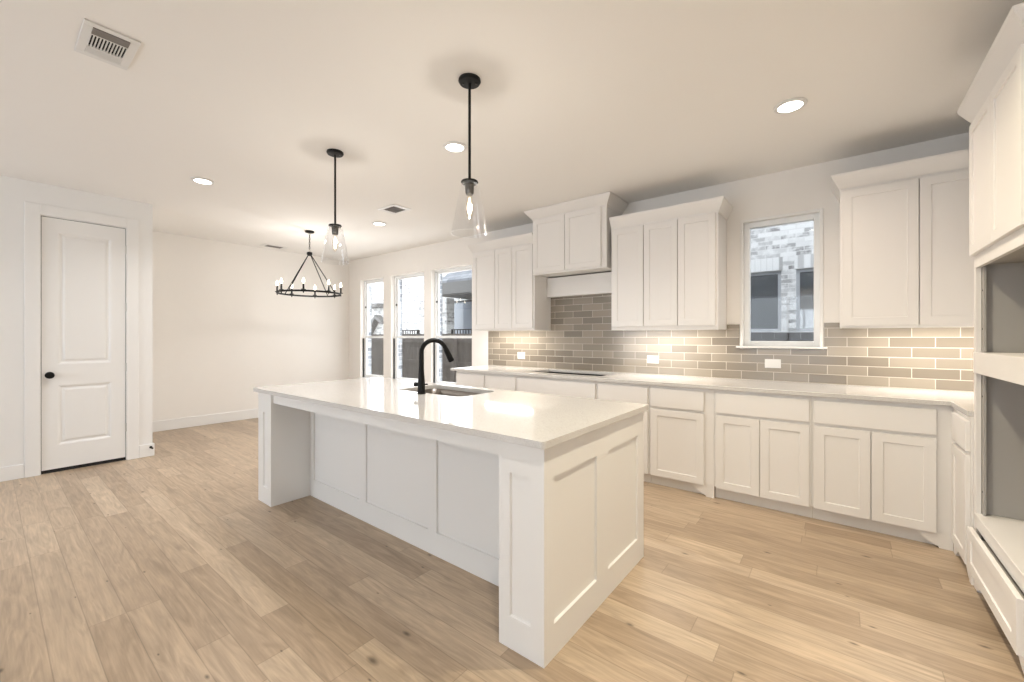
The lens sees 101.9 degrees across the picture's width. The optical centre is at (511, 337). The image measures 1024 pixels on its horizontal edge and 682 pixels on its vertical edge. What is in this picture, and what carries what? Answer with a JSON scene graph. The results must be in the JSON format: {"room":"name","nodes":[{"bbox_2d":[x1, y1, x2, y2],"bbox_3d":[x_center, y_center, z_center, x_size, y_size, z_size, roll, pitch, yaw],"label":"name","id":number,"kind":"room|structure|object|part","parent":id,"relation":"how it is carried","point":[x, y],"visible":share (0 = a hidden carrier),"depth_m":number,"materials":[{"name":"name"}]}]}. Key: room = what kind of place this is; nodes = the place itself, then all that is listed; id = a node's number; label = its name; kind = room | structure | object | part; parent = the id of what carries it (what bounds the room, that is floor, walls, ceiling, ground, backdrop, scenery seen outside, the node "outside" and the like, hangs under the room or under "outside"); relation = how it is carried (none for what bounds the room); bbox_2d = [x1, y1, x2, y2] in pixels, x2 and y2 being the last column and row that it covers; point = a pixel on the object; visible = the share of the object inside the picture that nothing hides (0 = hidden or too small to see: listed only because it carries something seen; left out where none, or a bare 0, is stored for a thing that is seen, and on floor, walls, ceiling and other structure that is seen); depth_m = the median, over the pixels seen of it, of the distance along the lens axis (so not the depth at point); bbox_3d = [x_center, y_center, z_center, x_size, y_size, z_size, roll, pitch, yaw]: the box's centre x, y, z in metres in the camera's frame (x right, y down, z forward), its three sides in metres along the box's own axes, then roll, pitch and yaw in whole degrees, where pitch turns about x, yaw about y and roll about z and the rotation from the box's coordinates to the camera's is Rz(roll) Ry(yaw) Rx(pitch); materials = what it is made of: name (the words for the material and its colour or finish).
{"room":"kitchen","nodes":[
{"label":"kitchen","id":0,"kind":"room"},
{"bbox_2d":[0,175,152,466],"bbox_3d":[-5.533,-0.080,2.798,0.120,2.803,4.765,0,0,38],"label":"wall","id":1,"kind":"structure","parent":0,"point":[14,192],"depth_m":3.89,"materials":[{"name":"white paint"}]},
{"bbox_2d":[0,464,23,481],"bbox_3d":[-5.768,1.256,2.392,0.012,0.132,3.836,0,0,38],"label":"baseboard","id":2,"kind":"structure","parent":1,"relation":"attached to","point":[13,472],"depth_m":3.84,"materials":[{"name":"white paint"}]},
{"bbox_2d":[24,201,138,477],"bbox_3d":[-4.331,0.022,4.219,0.016,2.600,0.810,0,0,38],"label":"trim","id":3,"kind":"structure","parent":1,"relation":"attached to","point":[32,211],"depth_m":3.96,"materials":[{"name":"white paint"}]},
{"bbox_2d":[40,215,126,474],"bbox_3d":[-4.356,0.074,4.244,0.166,2.496,0.623,0,0,38],"label":"door","id":4,"kind":"structure","parent":1,"relation":"in","point":[83,265],"depth_m":4.21,"materials":[{"name":"white paint"}]},
{"bbox_3d":[-4.470,0.370,4.015,0.063,0.066,0.066,0,0,38],"label":"knob","id":5,"kind":"part","parent":4,"relation":"part of","materials":[{"name":"black metal"}]},
{"bbox_2d":[139,443,154,457],"bbox_3d":[-4.119,1.254,4.652,0.215,0.137,0.132,0,0,38],"label":"baseboard","id":6,"kind":"structure","parent":1,"relation":"attached to","point":[144,450],"depth_m":4.58,"materials":[{"name":"white paint"}]},
{"bbox_2d":[153,231,348,420],"bbox_3d":[-4.232,-0.080,6.850,0.120,2.803,3.255,0,0,38],"label":"wall","id":7,"kind":"structure","parent":0,"point":[222,330],"depth_m":6.56,"materials":[{"name":"paint"}]},
{"bbox_2d":[153,409,257,431],"bbox_3d":[-4.173,1.247,6.816,0.015,0.150,3.235,0,0,38],"label":"baseboard","id":8,"kind":"structure","parent":7,"relation":"attached to","point":[162,425],"depth_m":6.22,"materials":[{"name":"white paint"}]},
{"bbox_2d":[367,274,441,380],"bbox_3d":[1.656,-1.028,4.536,21.000,5.300,0.100,0,0,38],"label":"brick wall","id":9,"kind":"structure","parent":0,"point":[369,340],"depth_m":7.43,"materials":[{"name":"white brick"}]},
{"bbox_2d":[0,0,1023,260],"bbox_3d":[-2.224,-1.541,2.268,9.100,0.120,8.260,0,0,38],"label":"ceiling","id":10,"kind":"structure","parent":0,"point":[632,100],"depth_m":2.58,"materials":[{"name":"white paint"}]},
{"bbox_2d":[74,18,140,69],"bbox_3d":[-2.057,-1.475,2.109,0.345,0.010,0.200,0,0,38],"label":"ceiling vent","id":11,"kind":"object","parent":10,"relation":"in","point":[96,41],"visible":1,"depth_m":2.10,"materials":[{"name":"white plastic"}]},
{"bbox_2d":[191,177,214,184],"bbox_3d":[-2.921,-1.474,3.922,0.184,0.011,0.184,0,0,38],"label":"recessed light","id":12,"kind":"object","parent":10,"relation":"in","point":[200,180],"visible":1,"depth_m":3.91,"materials":[{"name":"white plastic"}]},
{"bbox_2d":[259,244,287,248],"bbox_3d":[-3.874,-1.476,6.756,0.200,0.010,0.360,0,0,38],"label":"ceiling vent","id":13,"kind":"object","parent":10,"relation":"in","point":[265,245],"visible":1,"depth_m":6.74,"materials":[{"name":"white plastic"}]},
{"bbox_2d":[275,230,342,297],"bbox_3d":[-2.825,-1.029,5.793,0.818,0.902,0.818,0,0,-38],"label":"chandelier","id":14,"kind":"object","parent":10,"relation":"hanging from","point":[309,253],"visible":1,"depth_m":5.76,"materials":[{"name":"black metal"}]},
{"bbox_3d":[-2.868,-0.885,5.591,0.012,0.542,0.385,0,0,12],"label":"support rod","id":15,"kind":"part","parent":14,"relation":"part of","materials":[{"name":"black metal"}]},
{"bbox_3d":[-2.783,-0.885,5.994,0.012,0.542,0.385,0,0,12],"label":"support rod","id":16,"kind":"part","parent":14,"relation":"part of","materials":[{"name":"black metal"}]},
{"bbox_3d":[-2.624,-0.885,5.750,0.385,0.542,0.013,0,0,12],"label":"support rod","id":17,"kind":"part","parent":14,"relation":"part of","materials":[{"name":"black metal"}]},
{"bbox_2d":[326,148,347,255],"bbox_3d":[-1.413,-1.038,3.316,0.213,0.885,0.213,0,0,38],"label":"pendant light","id":18,"kind":"object","parent":10,"relation":"hanging from","point":[335,153],"visible":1,"depth_m":3.31,"materials":[{"name":"black metal"}]},
{"bbox_3d":[-1.413,-1.175,3.316,0.016,0.563,0.016,0,0,38],"label":"rod","id":19,"kind":"part","parent":18,"relation":"part of","materials":[{"name":"black metal"}]},
{"bbox_2d":[332,226,338,234],"bbox_3d":[-1.413,-0.849,3.316,0.052,0.062,0.052,0,0,38],"label":"socket","id":20,"kind":"object","parent":18,"relation":"attached to","point":[335,229],"depth_m":3.30,"materials":[{"name":"metal"}]},
{"bbox_2d":[372,221,386,225],"bbox_3d":[-1.724,-1.474,5.398,0.184,0.011,0.184,0,0,38],"label":"recessed light","id":21,"kind":"object","parent":10,"relation":"in","point":[377,223],"visible":1,"depth_m":5.37,"materials":[{"name":"white plastic"}]},
{"bbox_2d":[377,204,410,214],"bbox_3d":[-1.359,-1.475,4.794,0.320,0.010,0.240,0,0,38],"label":"ceiling vent","id":22,"kind":"object","parent":10,"relation":"in","point":[394,209],"visible":1,"depth_m":4.78,"materials":[{"name":"white plastic"}]},
{"bbox_2d":[443,141,466,152],"bbox_3d":[-0.444,-1.474,3.223,0.184,0.011,0.184,0,0,38],"label":"recessed light","id":23,"kind":"object","parent":10,"relation":"in","point":[451,146],"visible":1,"depth_m":3.21,"materials":[{"name":"white plastic"}]},
{"bbox_2d":[453,73,487,230],"bbox_3d":[-0.244,-1.038,2.385,0.213,0.885,0.213,0,0,38],"label":"pendant light","id":24,"kind":"object","parent":10,"relation":"hanging from","point":[469,81],"visible":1,"depth_m":2.38,"materials":[{"name":"black metal"}]},
{"bbox_2d":[465,183,473,195],"bbox_3d":[-0.244,-0.849,2.385,0.052,0.062,0.052,0,0,38],"label":"socket","id":25,"kind":"object","parent":24,"relation":"attached to","point":[469,187],"depth_m":2.37,"materials":[{"name":"metal"}]},
{"bbox_3d":[-0.244,-1.175,2.385,0.016,0.563,0.016,0,0,38],"label":"rod","id":26,"kind":"part","parent":24,"relation":"part of","materials":[{"name":"black metal"}]},
{"bbox_2d":[773,97,807,113],"bbox_3d":[1.776,-1.474,2.649,0.184,0.011,0.184,0,0,38],"label":"recessed light","id":27,"kind":"object","parent":10,"relation":"in","point":[791,105],"visible":1,"depth_m":2.64,"materials":[{"name":"white plastic"}]},
{"bbox_2d":[0,418,1023,681],"bbox_3d":[-2.224,1.382,2.268,9.100,0.120,8.260,0,0,38],"label":"floor","id":28,"kind":"structure","parent":0,"point":[169,565],"depth_m":2.14,"materials":[{"name":"brown wood"}]},
{"bbox_2d":[258,392,643,667],"bbox_3d":[-0.635,0.880,2.941,2.788,0.884,1.078,0,0,38],"label":"kitchen island","id":29,"kind":"object","parent":28,"relation":"on","point":[557,528],"visible":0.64,"depth_m":2.29,"materials":[{"name":"white paint"}]},
{"bbox_3d":[-1.724,0.880,3.796,0.020,0.884,1.078,0,0,38],"label":"panel","id":30,"kind":"part","parent":29,"relation":"part of","materials":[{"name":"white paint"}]},
{"bbox_3d":[-1.956,0.880,3.305,0.220,0.884,0.020,0,0,38],"label":"post","id":31,"kind":"part","parent":29,"relation":"part of","materials":[{"name":"white paint"}]},
{"bbox_3d":[-1.779,0.880,3.369,0.020,0.884,0.299,0,0,38],"label":"post","id":32,"kind":"part","parent":29,"relation":"part of","materials":[{"name":"white paint"}]},
{"bbox_3d":[-0.771,0.880,2.764,2.313,0.884,0.020,0,0,38],"label":"panel","id":33,"kind":"part","parent":29,"relation":"part of","materials":[{"name":"white paint"}]},
{"bbox_2d":[253,377,647,448],"bbox_3d":[-0.635,0.423,2.939,2.830,0.030,1.147,0,0,38],"label":"island countertop","id":34,"kind":"structure","parent":29,"relation":"on","point":[534,420],"depth_m":2.41,"materials":[{"name":"white stone"}]},
{"bbox_2d":[414,338,453,393],"bbox_3d":[-0.567,0.207,3.029,0.295,0.402,0.063,0,0,-20],"label":"kitchen faucet","id":35,"kind":"object","parent":34,"relation":"on","point":[421,384],"visible":1,"depth_m":2.99,"materials":[{"name":"black metal"}]},
{"bbox_2d":[414,389,482,396],"bbox_3d":[-0.505,0.534,3.194,0.724,0.192,0.424,0,0,38],"label":"sink","id":36,"kind":"object","parent":34,"relation":"in","point":[446,392],"visible":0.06,"depth_m":3.45,"materials":[{"name":"grey metal"}]},
{"bbox_3d":[0.034,0.880,1.742,0.215,0.884,0.020,0,0,38],"label":"post","id":37,"kind":"part","parent":29,"relation":"part of","materials":[{"name":"white paint"}]},
{"bbox_3d":[0.453,0.880,2.086,0.020,0.884,1.078,0,0,38],"label":"panel","id":38,"kind":"part","parent":29,"relation":"part of","materials":[{"name":"white paint"}]},
{"bbox_2d":[456,371,485,387],"bbox_3d":[-0.315,0.873,5.347,0.498,0.898,0.660,0,0,38],"label":"base cabinet","id":39,"kind":"object","parent":28,"relation":"on","point":[473,379],"visible":0.1,"depth_m":5.07,"materials":[{"name":"white paint"}]},
{"bbox_2d":[486,373,516,390],"bbox_3d":[0.066,0.873,5.047,0.468,0.898,0.660,0,0,38],"label":"base cabinet","id":40,"kind":"object","parent":28,"relation":"on","point":[493,381],"visible":0.09,"depth_m":4.77,"materials":[{"name":"white paint"}]},
{"bbox_2d":[517,372,604,398],"bbox_3d":[0.638,0.873,4.598,0.983,0.898,0.660,0,0,38],"label":"base cabinet","id":41,"kind":"object","parent":28,"relation":"on","point":[542,385],"visible":0.13,"depth_m":4.32,"materials":[{"name":"white paint"}]},
{"bbox_3d":[0.440,0.534,4.346,0.955,0.160,0.020,0,0,38],"label":"drawer","id":42,"kind":"part","parent":41,"relation":"part of","materials":[{"name":"white paint"}]},
{"bbox_2d":[450,365,973,416],"bbox_3d":[1.311,0.409,3.836,5.073,0.030,1.142,0,0,38],"label":"countertop","id":43,"kind":"structure","parent":41,"relation":"on","point":[962,401],"depth_m":3.38,"materials":[{"name":"white stone"}]},
{"bbox_2d":[598,381,651,482],"bbox_3d":[1.228,0.873,4.135,0.513,0.898,0.660,0,0,38],"label":"base cabinet","id":44,"kind":"object","parent":28,"relation":"on","point":[611,391],"visible":0.21,"depth_m":3.80,"materials":[{"name":"white paint"}]},
{"bbox_3d":[1.031,0.534,3.883,0.486,0.160,0.020,0,0,38],"label":"drawer","id":45,"kind":"part","parent":44,"relation":"part of","materials":[{"name":"white paint"}]},
{"bbox_3d":[1.031,0.932,3.883,0.486,0.590,0.020,0,0,38],"label":"door","id":46,"kind":"part","parent":44,"relation":"part of","materials":[{"name":"white paint"}]},
{"bbox_2d":[650,385,714,497],"bbox_3d":[1.640,0.873,3.811,0.530,0.898,0.660,0,0,38],"label":"base cabinet","id":47,"kind":"object","parent":28,"relation":"on","point":[681,418],"visible":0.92,"depth_m":3.55,"materials":[{"name":"white paint"}]},
{"bbox_3d":[1.418,0.534,3.578,0.442,0.160,0.020,0,0,38],"label":"drawer","id":48,"kind":"part","parent":47,"relation":"part of","materials":[{"name":"white paint"}]},
{"bbox_3d":[1.418,0.932,3.578,0.442,0.590,0.020,0,0,38],"label":"door","id":49,"kind":"part","parent":47,"relation":"part of","materials":[{"name":"white paint"}]},
{"bbox_2d":[714,389,811,517],"bbox_3d":[2.105,0.873,3.446,0.649,0.898,0.660,0,0,38],"label":"base cabinet","id":50,"kind":"object","parent":28,"relation":"on","point":[763,441],"visible":0.97,"depth_m":3.17,"materials":[{"name":"white paint"}]},
{"bbox_3d":[1.786,0.932,3.290,0.304,0.590,0.020,0,0,38],"label":"door","id":51,"kind":"part","parent":50,"relation":"part of","materials":[{"name":"white paint"}]},
{"bbox_3d":[1.909,0.534,3.193,0.617,0.160,0.020,0,0,38],"label":"drawer","id":52,"kind":"part","parent":50,"relation":"part of","materials":[{"name":"white paint"}]},
{"bbox_3d":[2.031,0.932,3.097,0.306,0.590,0.020,0,0,38],"label":"door","id":53,"kind":"part","parent":50,"relation":"part of","materials":[{"name":"white paint"}]},
{"bbox_2d":[812,396,952,550],"bbox_3d":[2.639,0.873,3.026,0.707,0.898,0.660,0,0,38],"label":"base cabinet","id":54,"kind":"object","parent":28,"relation":"on","point":[883,467],"visible":0.95,"depth_m":2.75,"materials":[{"name":"white paint"}]},
{"bbox_3d":[2.294,0.932,2.890,0.304,0.590,0.020,0,0,38],"label":"door","id":55,"kind":"part","parent":54,"relation":"part of","materials":[{"name":"white paint"}]},
{"bbox_3d":[2.418,0.534,2.793,0.618,0.160,0.020,0,0,38],"label":"drawer","id":56,"kind":"part","parent":54,"relation":"part of","materials":[{"name":"white paint"}]},
{"bbox_3d":[2.540,0.932,2.697,0.307,0.590,0.020,0,0,38],"label":"door","id":57,"kind":"part","parent":54,"relation":"part of","materials":[{"name":"white paint"}]},
{"bbox_2d":[951,408,973,584],"bbox_3d":[2.831,0.873,2.199,0.655,0.898,0.442,0,0,38],"label":"base cabinet","id":58,"kind":"object","parent":28,"relation":"on","point":[962,426],"visible":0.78,"depth_m":2.32,"materials":[{"name":"white paint"}]},
{"bbox_3d":[2.562,0.534,2.371,0.020,0.160,0.345,0,0,38],"label":"drawer","id":59,"kind":"part","parent":58,"relation":"part of","materials":[{"name":"white paint"}]},
{"bbox_3d":[2.562,0.932,2.371,0.020,0.590,0.345,0,0,38],"label":"door","id":60,"kind":"part","parent":58,"relation":"part of","materials":[{"name":"white paint"}]},
{"bbox_2d":[957,2,1023,672],"bbox_3d":[2.433,0.042,1.700,0.700,2.560,0.930,0,0,38],"label":"tall cabinet","id":61,"kind":"object","parent":28,"relation":"on","point":[993,104],"visible":1,"depth_m":2.02,"materials":[{"name":"laminate"}]},
{"bbox_3d":[2.318,-0.774,2.048,0.020,0.688,0.385,0,0,38],"label":"door","id":62,"kind":"part","parent":61,"relation":"part of","materials":[{"name":"white paint"}]},
{"bbox_3d":[2.433,-1.181,1.700,0.700,0.115,0.930,0,0,38],"label":"crown molding","id":63,"kind":"part","parent":61,"relation":"part of","materials":[{"name":"white paint"}]},
{"bbox_3d":[2.161,1.101,1.872,0.020,0.217,0.765,0,0,38],"label":"drawer","id":64,"kind":"part","parent":61,"relation":"part of","materials":[{"name":"white paint"}]},
{"bbox_2d":[973,352,1023,385],"bbox_3d":[2.433,0.133,1.688,0.618,0.108,0.796,0,0,38],"label":"shelf","id":65,"kind":"object","parent":61,"relation":"attached to","point":[1006,366],"depth_m":1.85,"materials":[{"name":"white paint"}]},
{"bbox_3d":[2.209,0.037,1.876,0.020,2.370,0.820,0,0,38],"label":"frame","id":66,"kind":"part","parent":61,"relation":"part of","materials":[{"name":"white paint"}]},
{"bbox_2d":[974,512,1023,578],"bbox_3d":[2.440,0.929,1.694,0.616,0.015,0.777,0,0,38],"label":"shelf","id":67,"kind":"object","parent":61,"relation":"attached to","point":[1006,531],"depth_m":1.95,"materials":[{"name":"white paint"}]},
{"bbox_3d":[2.073,-0.774,1.736,0.020,0.688,0.401,0,0,38],"label":"door","id":68,"kind":"part","parent":61,"relation":"part of","materials":[{"name":"white paint"}]},
{"bbox_2d":[349,132,973,391],"bbox_3d":[0.281,-0.080,5.457,8.940,2.803,0.130,0,0,38],"label":"wall","id":69,"kind":"structure","parent":0,"point":[805,188],"depth_m":3.96,"materials":[{"name":"paint"}]},
{"bbox_2d":[359,278,382,377],"bbox_3d":[-2.547,-0.144,7.661,0.790,1.857,0.153,0,0,38],"label":"window","id":70,"kind":"structure","parent":69,"relation":"in","point":[365,375],"depth_m":7.89,"materials":[{"name":"plastic"}]},
{"bbox_3d":[-2.522,0.354,7.692,0.670,0.755,0.024,0,0,38],"label":"sash","id":71,"kind":"part","parent":70,"relation":"part of","materials":[{"name":"plastic"}]},
{"bbox_3d":[-2.508,-0.513,7.710,0.670,1.060,0.024,0,0,38],"label":"sash","id":72,"kind":"part","parent":70,"relation":"part of","materials":[{"name":"glass"}]},
{"bbox_2d":[393,272,423,380],"bbox_3d":[-1.738,-0.144,7.026,0.941,1.857,0.153,0,0,38],"label":"window","id":73,"kind":"structure","parent":69,"relation":"in","point":[397,278],"depth_m":7.29,"materials":[{"name":"plastic"}]},
{"bbox_3d":[-1.713,0.354,7.057,0.821,0.755,0.024,0,0,38],"label":"sash","id":74,"kind":"part","parent":73,"relation":"part of","materials":[{"name":"plastic"}]},
{"bbox_3d":[-1.699,-0.513,7.075,0.821,1.060,0.024,0,0,38],"label":"sash","id":75,"kind":"part","parent":73,"relation":"part of","materials":[{"name":"glass"}]},
{"bbox_2d":[433,265,471,384],"bbox_3d":[-0.905,-0.144,6.371,0.954,1.857,0.153,0,0,38],"label":"window","id":76,"kind":"structure","parent":69,"relation":"in","point":[469,267],"depth_m":6.65,"materials":[{"name":"plastic"}]},
{"bbox_3d":[-0.880,0.354,6.402,0.834,0.755,0.024,0,0,38],"label":"sash","id":77,"kind":"part","parent":76,"relation":"part of","materials":[{"name":"plastic"}]},
{"bbox_3d":[-0.866,-0.513,6.420,0.834,1.060,0.024,0,0,38],"label":"sash","id":78,"kind":"part","parent":76,"relation":"part of","materials":[{"name":"glass"}]},
{"bbox_2d":[467,232,550,330],"bbox_3d":[-0.054,-0.660,5.372,1.058,1.145,0.413,0,0,38],"label":"upper cabinet","id":79,"kind":"object","parent":69,"relation":"attached to","point":[507,295],"visible":0.98,"depth_m":5.16,"materials":[{"name":"white paint"}]},
{"bbox_3d":[-0.368,-0.609,5.413,0.374,0.998,0.020,0,0,38],"label":"door","id":80,"kind":"part","parent":79,"relation":"part of","materials":[{"name":"white paint"}]},
{"bbox_3d":[-0.054,-1.173,5.372,1.058,0.120,0.413,0,0,38],"label":"crown molding","id":81,"kind":"part","parent":79,"relation":"part of","materials":[{"name":"white paint"}]},
{"bbox_3d":[-0.108,-0.609,5.209,0.277,0.998,0.020,0,0,38],"label":"door","id":82,"kind":"part","parent":79,"relation":"part of","materials":[{"name":"white paint"}]},
{"bbox_3d":[0.126,-0.609,5.025,0.306,0.998,0.020,0,0,38],"label":"door","id":83,"kind":"part","parent":79,"relation":"part of","materials":[{"name":"white paint"}]},
{"bbox_2d":[524,192,628,277],"bbox_3d":[0.714,-1.103,4.731,1.088,0.750,0.473,0,0,38],"label":"upper cabinet","id":84,"kind":"object","parent":69,"relation":"attached to","point":[573,237],"visible":0.92,"depth_m":4.54,"materials":[{"name":"white paint"}]},
{"bbox_3d":[0.418,-1.057,4.745,0.426,0.622,0.020,0,0,38],"label":"door","id":85,"kind":"part","parent":84,"relation":"part of","materials":[{"name":"white paint"}]},
{"bbox_3d":[0.714,-1.423,4.731,1.088,0.110,0.473,0,0,38],"label":"crown molding","id":86,"kind":"part","parent":84,"relation":"part of","materials":[{"name":"white paint"}]},
{"bbox_3d":[0.761,-1.057,4.476,0.432,0.622,0.020,0,0,38],"label":"door","id":87,"kind":"part","parent":84,"relation":"part of","materials":[{"name":"white paint"}]},
{"bbox_2d":[547,272,610,297],"bbox_3d":[0.839,-0.610,4.865,0.970,0.233,0.088,0,0,38],"label":"board","id":88,"kind":"object","parent":69,"relation":"attached to","point":[597,283],"visible":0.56,"depth_m":4.85,"materials":[{"name":"white paint"}]},
{"bbox_2d":[609,196,732,330],"bbox_3d":[1.552,-0.653,4.111,1.073,1.160,0.413,0,0,38],"label":"upper cabinet","id":89,"kind":"object","parent":69,"relation":"attached to","point":[669,264],"visible":1,"depth_m":3.93,"materials":[{"name":"white paint"}]},
{"bbox_3d":[1.170,-0.608,4.205,0.329,1.000,0.020,0,0,38],"label":"door","id":90,"kind":"part","parent":89,"relation":"part of","materials":[{"name":"white paint"}]},
{"bbox_3d":[1.431,-0.608,4.001,0.319,1.000,0.020,0,0,38],"label":"door","id":91,"kind":"part","parent":89,"relation":"part of","materials":[{"name":"white paint"}]},
{"bbox_3d":[1.552,-1.173,4.111,1.073,0.120,0.413,0,0,38],"label":"crown molding","id":92,"kind":"part","parent":89,"relation":"part of","materials":[{"name":"white paint"}]},
{"bbox_3d":[1.688,-0.608,3.799,0.322,1.000,0.020,0,0,38],"label":"door","id":93,"kind":"part","parent":89,"relation":"part of","materials":[{"name":"white paint"}]},
{"bbox_2d":[488,294,973,391],"bbox_3d":[1.662,-0.072,4.282,5.072,0.931,0.009,0,0,38],"label":"backsplash","id":94,"kind":"structure","parent":69,"relation":"attached to","point":[580,336],"depth_m":3.94,"materials":[{"name":"beige tile"}]},
{"bbox_2d":[518,352,524,358],"bbox_3d":[0.121,0.242,5.481,0.120,0.088,0.010,0,0,38],"label":"wall outlet","id":95,"kind":"object","parent":94,"relation":"attached to","point":[521,355],"visible":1,"depth_m":5.48,"materials":[{"name":"white plastic"}]},
{"bbox_2d":[647,356,658,363],"bbox_3d":[1.494,0.237,4.403,0.124,0.080,0.008,0,0,38],"label":"wall outlet","id":96,"kind":"object","parent":94,"relation":"attached to","point":[650,359],"visible":1,"depth_m":4.40,"materials":[{"name":"white plastic"}]},
{"bbox_2d":[765,359,780,367],"bbox_3d":[2.346,0.237,3.733,0.124,0.080,0.008,0,0,38],"label":"wall outlet","id":97,"kind":"object","parent":94,"relation":"attached to","point":[769,363],"visible":1,"depth_m":3.73,"materials":[{"name":"white plastic"}]},
{"bbox_2d":[736,208,826,348],"bbox_3d":[2.419,-0.497,3.747,0.685,1.195,0.158,0,0,38],"label":"window","id":98,"kind":"structure","parent":69,"relation":"in","point":[816,215],"depth_m":3.74,"materials":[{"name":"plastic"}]},
{"bbox_3d":[2.397,0.091,3.720,0.685,0.018,0.088,0,0,38],"label":"sill","id":99,"kind":"part","parent":98,"relation":"part of","materials":[{"name":"white paint"}]},
{"bbox_2d":[831,149,973,327],"bbox_3d":[3.042,-0.653,2.940,1.239,1.160,0.413,0,0,38],"label":"upper cabinet","id":100,"kind":"object","parent":69,"relation":"attached to","point":[905,260],"visible":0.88,"depth_m":2.93,"materials":[{"name":"white paint"}]},
{"bbox_3d":[2.673,-0.598,3.025,0.417,1.020,0.020,0,0,38],"label":"door","id":101,"kind":"part","parent":100,"relation":"part of","materials":[{"name":"white paint"}]},
{"bbox_3d":[3.042,-1.173,2.940,1.239,0.120,0.413,0,0,38],"label":"crown molding","id":102,"kind":"part","parent":100,"relation":"part of","materials":[{"name":"white paint"}]},
{"bbox_3d":[3.004,-0.598,2.765,0.412,1.020,0.020,0,0,38],"label":"door","id":103,"kind":"part","parent":100,"relation":"part of","materials":[{"name":"white paint"}]},
{"label":"outside","id":104,"kind":"structure","parent":0,"visible":0},
{"bbox_3d":[0.195,1.682,18.056,38.000,0.120,19.360,0,0,38],"label":"ground","id":105,"kind":"structure","parent":104,"visible":0},
{"bbox_2d":[402,330,419,333],"bbox_3d":[-3.173,0.697,12.926,0.900,1.850,0.050,0,0,38],"label":"metal railing","id":106,"kind":"object","parent":105,"relation":"on","point":[417,331],"visible":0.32,"depth_m":12.85,"materials":[{"name":"black metal"}]},
{"bbox_2d":[372,270,471,333],"bbox_3d":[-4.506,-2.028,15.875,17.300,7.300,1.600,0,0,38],"label":"neighbor house","id":107,"kind":"structure","parent":105,"relation":"on","point":[456,286],"depth_m":14.74,"materials":[{"name":"brick"}]},
{"bbox_3d":[-5.689,-0.478,17.242,1.250,0.880,0.290,0,0,38],"label":"gable trim","id":108,"kind":"part","parent":107,"relation":"part of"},
{"bbox_3d":[-0.868,-0.268,13.595,3.240,1.860,0.010,0,0,38],"label":"pane","id":109,"kind":"part","parent":107,"relation":"part of","materials":[{"name":"white glass"}]},
{"bbox_2d":[372,333,471,382],"bbox_3d":[-2.569,0.769,10.085,11.500,1.706,0.148,0,0,38],"label":"fence","id":110,"kind":"object","parent":105,"relation":"on","point":[460,349],"visible":0.12,"depth_m":9.89,"materials":[{"name":"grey wood"}]},
{"bbox_3d":[-2.547,0.080,10.113,11.500,0.085,0.039,0,0,38],"label":"rail","id":111,"kind":"part","parent":110,"relation":"part of","materials":[{"name":"grey wood"}]},
{"bbox_3d":[-2.547,0.580,10.113,11.500,0.085,0.039,0,0,38],"label":"rail","id":112,"kind":"part","parent":110,"relation":"part of","materials":[{"name":"grey wood"}]},
{"bbox_3d":[-1.254,0.812,9.015,0.090,1.620,0.089,0,0,38],"label":"post","id":113,"kind":"part","parent":110,"relation":"part of","materials":[{"name":"grey wood"}]},
{"bbox_2d":[451,329,471,333],"bbox_3d":[-1.290,0.697,11.447,1.070,1.850,0.050,0,0,38],"label":"metal railing","id":114,"kind":"object","parent":105,"relation":"on","point":[452,330],"visible":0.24,"depth_m":11.56,"materials":[{"name":"black metal"}]},
{"bbox_2d":[751,221,813,337],"bbox_3d":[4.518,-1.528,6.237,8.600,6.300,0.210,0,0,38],"label":"neighbor house","id":115,"kind":"structure","parent":105,"relation":"on","point":[782,256],"depth_m":6.38,"materials":[{"name":"brick"}]},
{"bbox_3d":[3.827,-0.558,6.741,0.840,0.850,0.010,0,0,38],"label":"pane","id":116,"kind":"part","parent":115,"relation":"part of","materials":[{"name":"clear glass"}]},
{"bbox_3d":[4.703,-0.558,6.052,0.830,0.850,0.010,0,0,38],"label":"pane","id":117,"kind":"part","parent":115,"relation":"part of","materials":[{"name":"clear glass"}]},
{"bbox_2d":[751,332,813,340],"bbox_3d":[4.129,0.778,4.824,5.534,1.689,0.148,0,0,38],"label":"fence","id":118,"kind":"object","parent":105,"relation":"on","point":[755,336],"visible":0.05,"depth_m":5.37,"materials":[{"name":"grey wood"}]},
{"bbox_3d":[4.177,0.059,4.832,5.400,0.085,0.039,0,0,38],"label":"rail","id":119,"kind":"part","parent":118,"relation":"part of","materials":[{"name":"grey wood"}]}
]}

